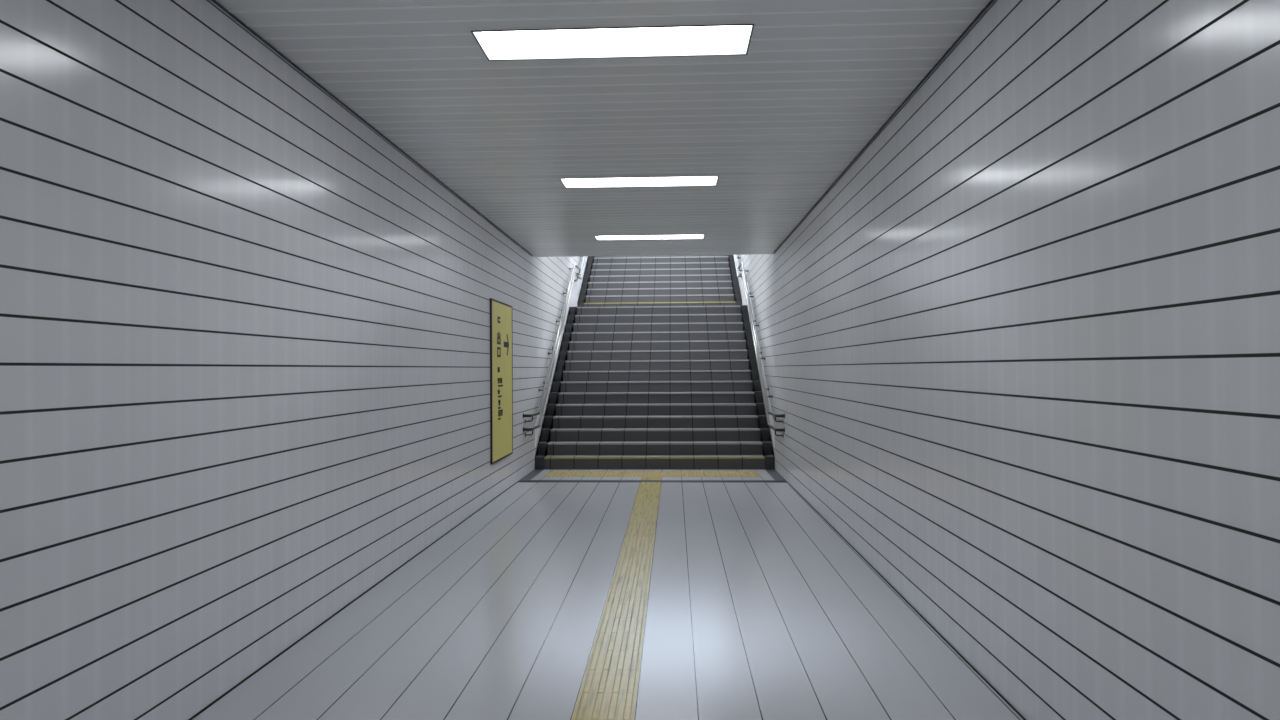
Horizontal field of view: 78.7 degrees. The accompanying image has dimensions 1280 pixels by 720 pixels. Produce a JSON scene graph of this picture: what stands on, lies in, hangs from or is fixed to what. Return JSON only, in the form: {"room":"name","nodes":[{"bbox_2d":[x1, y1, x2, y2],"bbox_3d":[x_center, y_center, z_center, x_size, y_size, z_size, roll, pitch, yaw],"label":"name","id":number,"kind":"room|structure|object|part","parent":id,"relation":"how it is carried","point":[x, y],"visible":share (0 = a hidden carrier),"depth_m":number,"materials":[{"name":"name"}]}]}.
{"room":"subway station passage","nodes":[
{"label":"subway station passage","id":0,"kind":"room"},
{"bbox_2d":[0,0,582,719],"bbox_3d":[-1.760,-2.053,9.298,0.120,7.570,25.620,0,-1,2],"label":"wall","id":1,"kind":"structure","parent":0,"point":[245,336],"depth_m":3.49,"materials":[{"name":"white tile"}]},
{"bbox_2d":[188,482,516,719],"bbox_3d":[-1.927,1.545,3.470,0.006,0.006,13.800,0,-1,2],"label":"trim","id":2,"kind":"structure","parent":1,"relation":"attached to","point":[257,670],"depth_m":4.49,"materials":[{"name":"metal"}]},
{"bbox_2d":[207,0,532,255],"bbox_3d":[-1.917,-1.629,4.080,0.012,0.006,14.950,0,-1,2],"label":"trim","id":3,"kind":"structure","parent":1,"relation":"attached to","point":[214,1],"depth_m":4.79,"materials":[{"name":"metal"}]},
{"bbox_2d":[490,298,512,464],"bbox_3d":[-1.669,0.248,9.437,0.021,1.890,1.145,0,-1,2],"label":"wall sign","id":4,"kind":"object","parent":1,"relation":"attached to","point":[501,320],"visible":1,"depth_m":9.35,"materials":[{"name":"metal"}]},
{"bbox_2d":[523,256,584,422],"bbox_3d":[-1.331,-1.500,16.282,0.124,4.892,11.016,0,-1,2],"label":"handrail","id":5,"kind":"object","parent":1,"relation":"attached to","point":[574,265],"visible":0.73,"depth_m":12.97,"materials":[{"name":"silver metal"}]},
{"bbox_3d":[-1.540,0.776,11.111,0.121,0.041,0.684,0,-1,2],"label":"rail","id":6,"kind":"part","parent":5,"relation":"part of","materials":[{"name":"metal"}]},
{"bbox_2d":[523,256,586,436],"bbox_3d":[-1.330,-1.310,16.280,0.124,4.892,11.016,0,-1,2],"label":"handrail","id":7,"kind":"object","parent":1,"relation":"attached to","point":[574,274],"visible":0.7,"depth_m":13.07,"materials":[{"name":"silver metal"}]},
{"bbox_3d":[-1.538,0.966,11.109,0.121,0.041,0.684,0,-1,2],"label":"rail","id":8,"kind":"part","parent":7,"relation":"part of","materials":[{"name":"metal"}]},
{"bbox_2d":[535,256,587,446],"bbox_3d":[-1.364,-1.066,16.892,0.001,4.918,10.370,0,-1,2],"label":"trim","id":9,"kind":"structure","parent":1,"relation":"attached to","point":[576,287],"depth_m":15.82,"materials":[{"name":"white tile"}]},
{"bbox_2d":[216,0,989,256],"bbox_3d":[-0.139,-1.972,4.091,3.568,0.666,15.120,0,-1,2],"label":"ceiling","id":10,"kind":"structure","parent":0,"point":[779,122],"depth_m":4.93,"materials":[{"name":"metal"}]},
{"bbox_2d":[471,24,753,60],"bbox_3d":[-0.134,-1.679,4.043,1.405,0.079,0.372,0,-1,2],"label":"ceiling light","id":11,"kind":"object","parent":10,"relation":"attached to","point":[697,40],"visible":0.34,"depth_m":4.13,"materials":[{"name":"white plastic"}]},
{"bbox_2d":[482,25,745,50],"bbox_3d":[-0.134,-1.687,4.043,1.345,0.010,0.328,0,-1,2],"label":"diffuser","id":12,"kind":"object","parent":11,"relation":"attached to","point":[706,38],"depth_m":4.10,"materials":[{"name":"white plastic"}]},
{"bbox_2d":[560,176,718,187],"bbox_3d":[-0.003,-1.646,7.057,1.405,0.079,0.363,0,-1,2],"label":"ceiling light","id":13,"kind":"object","parent":10,"relation":"attached to","point":[690,180],"visible":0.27,"depth_m":7.20,"materials":[{"name":"white plastic"}]},
{"bbox_2d":[566,177,713,182],"bbox_3d":[-0.003,-1.655,7.057,1.345,0.010,0.319,0,-1,2],"label":"diffuser","id":14,"kind":"object","parent":13,"relation":"attached to","point":[655,179],"depth_m":7.16,"materials":[{"name":"white plastic"}]},
{"bbox_2d":[594,234,704,239],"bbox_3d":[0.126,-1.614,10.035,1.405,0.079,0.335,0,-1,2],"label":"ceiling light","id":15,"kind":"object","parent":10,"relation":"attached to","point":[625,237],"visible":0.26,"depth_m":10.19,"materials":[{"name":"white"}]},
{"bbox_2d":[599,235,701,236],"bbox_3d":[0.126,-1.623,10.036,1.345,0.010,0.291,0,-1,2],"label":"diffuser","id":16,"kind":"object","parent":15,"relation":"attached to","point":[624,235],"depth_m":10.17,"materials":[{"name":"white plastic"}]},
{"bbox_2d":[192,481,1022,719],"bbox_3d":[-0.120,1.605,4.042,3.568,0.120,15.100,0,-1,2],"label":"floor","id":17,"kind":"structure","parent":0,"point":[758,608],"depth_m":4.47,"materials":[{"name":"tile"}]},
{"bbox_2d":[571,482,660,719],"bbox_3d":[-0.156,1.535,3.394,0.270,0.006,13.760,0,-1,2],"label":"tactile strip","id":18,"kind":"object","parent":17,"relation":"on","point":[609,686],"visible":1,"depth_m":4.49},
{"bbox_2d":[518,469,785,481],"bbox_3d":[0.179,1.616,10.927,3.564,0.004,1.312,0,-1,2],"label":"floor drain","id":19,"kind":"object","parent":17,"relation":"on","point":[774,474],"visible":1,"depth_m":10.41,"materials":[{"name":"metal"}]},
{"bbox_3d":[0.154,1.610,10.356,3.564,0.004,0.170,0,-1,2],"label":"frame","id":20,"kind":"part","parent":19,"relation":"part of","materials":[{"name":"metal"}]},
{"bbox_2d":[531,469,773,479],"bbox_3d":[0.182,1.618,11.013,3.274,0.002,1.140,0,-1,2],"label":"trim","id":21,"kind":"structure","parent":17,"relation":"on","point":[763,473],"depth_m":10.75,"materials":[{"name":"stone"}]},
{"bbox_2d":[544,471,760,479],"bbox_3d":[0.169,1.611,10.891,2.994,0.008,0.877,0,-1,2],"label":"tactile strip","id":22,"kind":"object","parent":21,"relation":"on","point":[646,475],"visible":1,"depth_m":11.02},
{"bbox_2d":[535,305,774,468],"bbox_3d":[0.313,0.280,14.222,3.564,2.749,5.260,0,-1,2],"label":"staircase","id":23,"kind":"structure","parent":17,"relation":"on","point":[633,387],"depth_m":13.07,"materials":[{"name":"tile"}]},
{"bbox_2d":[577,255,741,306],"bbox_3d":[0.526,-2.048,19.443,3.564,2.017,5.159,0,-1,2],"label":"staircase","id":24,"kind":"structure","parent":23,"relation":"on","point":[667,280],"depth_m":17.83,"materials":[{"name":"stone"}]},
{"bbox_2d":[738,0,1279,719],"bbox_3d":[1.925,-2.075,9.138,0.120,7.570,25.620,0,-1,2],"label":"wall","id":25,"kind":"structure","parent":0,"point":[1022,356],"depth_m":2.92,"materials":[{"name":"white tile"}]},
{"bbox_2d":[737,255,773,443],"bbox_3d":[2.199,-1.087,16.738,0.001,4.918,10.370,0,-1,2],"label":"trim","id":26,"kind":"structure","parent":25,"relation":"attached to","point":[741,284],"depth_m":14.26,"materials":[{"name":"tile"}]},
{"bbox_2d":[734,255,784,435],"bbox_3d":[2.106,-1.331,16.046,0.124,4.892,11.186,0,-1,2],"label":"handrail","id":27,"kind":"object","parent":25,"relation":"attached to","point":[741,275],"visible":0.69,"depth_m":12.74,"materials":[{"name":"silver metal"}]},
{"bbox_3d":[2.082,-1.376,16.476,0.037,4.793,10.330,0,-1,2],"label":"rail","id":28,"kind":"part","parent":27,"relation":"part of","materials":[{"name":"silver metal"}]},
{"bbox_3d":[1.894,0.944,10.876,0.121,0.041,0.854,0,-1,2],"label":"rail","id":29,"kind":"part","parent":27,"relation":"part of","materials":[{"name":"metal"}]},
{"bbox_2d":[735,255,784,422],"bbox_3d":[2.105,-1.522,16.048,0.124,4.892,11.186,0,-1,2],"label":"handrail","id":30,"kind":"object","parent":25,"relation":"attached to","point":[741,263],"visible":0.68,"depth_m":12.77,"materials":[{"name":"silver metal"}]},
{"bbox_3d":[2.081,-1.566,16.478,0.037,4.793,10.330,0,-1,2],"label":"rail","id":31,"kind":"part","parent":30,"relation":"part of","materials":[{"name":"silver metal"}]},
{"bbox_3d":[1.893,0.754,10.878,0.121,0.041,0.854,0,-1,2],"label":"rail","id":32,"kind":"part","parent":30,"relation":"part of","materials":[{"name":"metal"}]},
{"bbox_2d":[774,0,996,253],"bbox_3d":[1.635,-1.650,3.926,0.012,0.006,14.950,0,-1,2],"label":"trim","id":33,"kind":"structure","parent":25,"relation":"attached to","point":[991,1],"depth_m":4.83,"materials":[{"name":"metal"}]},
{"bbox_2d":[787,482,1025,719],"bbox_3d":[1.631,1.524,3.316,0.006,0.006,13.800,0,-1,2],"label":"trim","id":34,"kind":"structure","parent":25,"relation":"attached to","point":[980,675],"depth_m":4.52,"materials":[{"name":"metal"}]}
]}

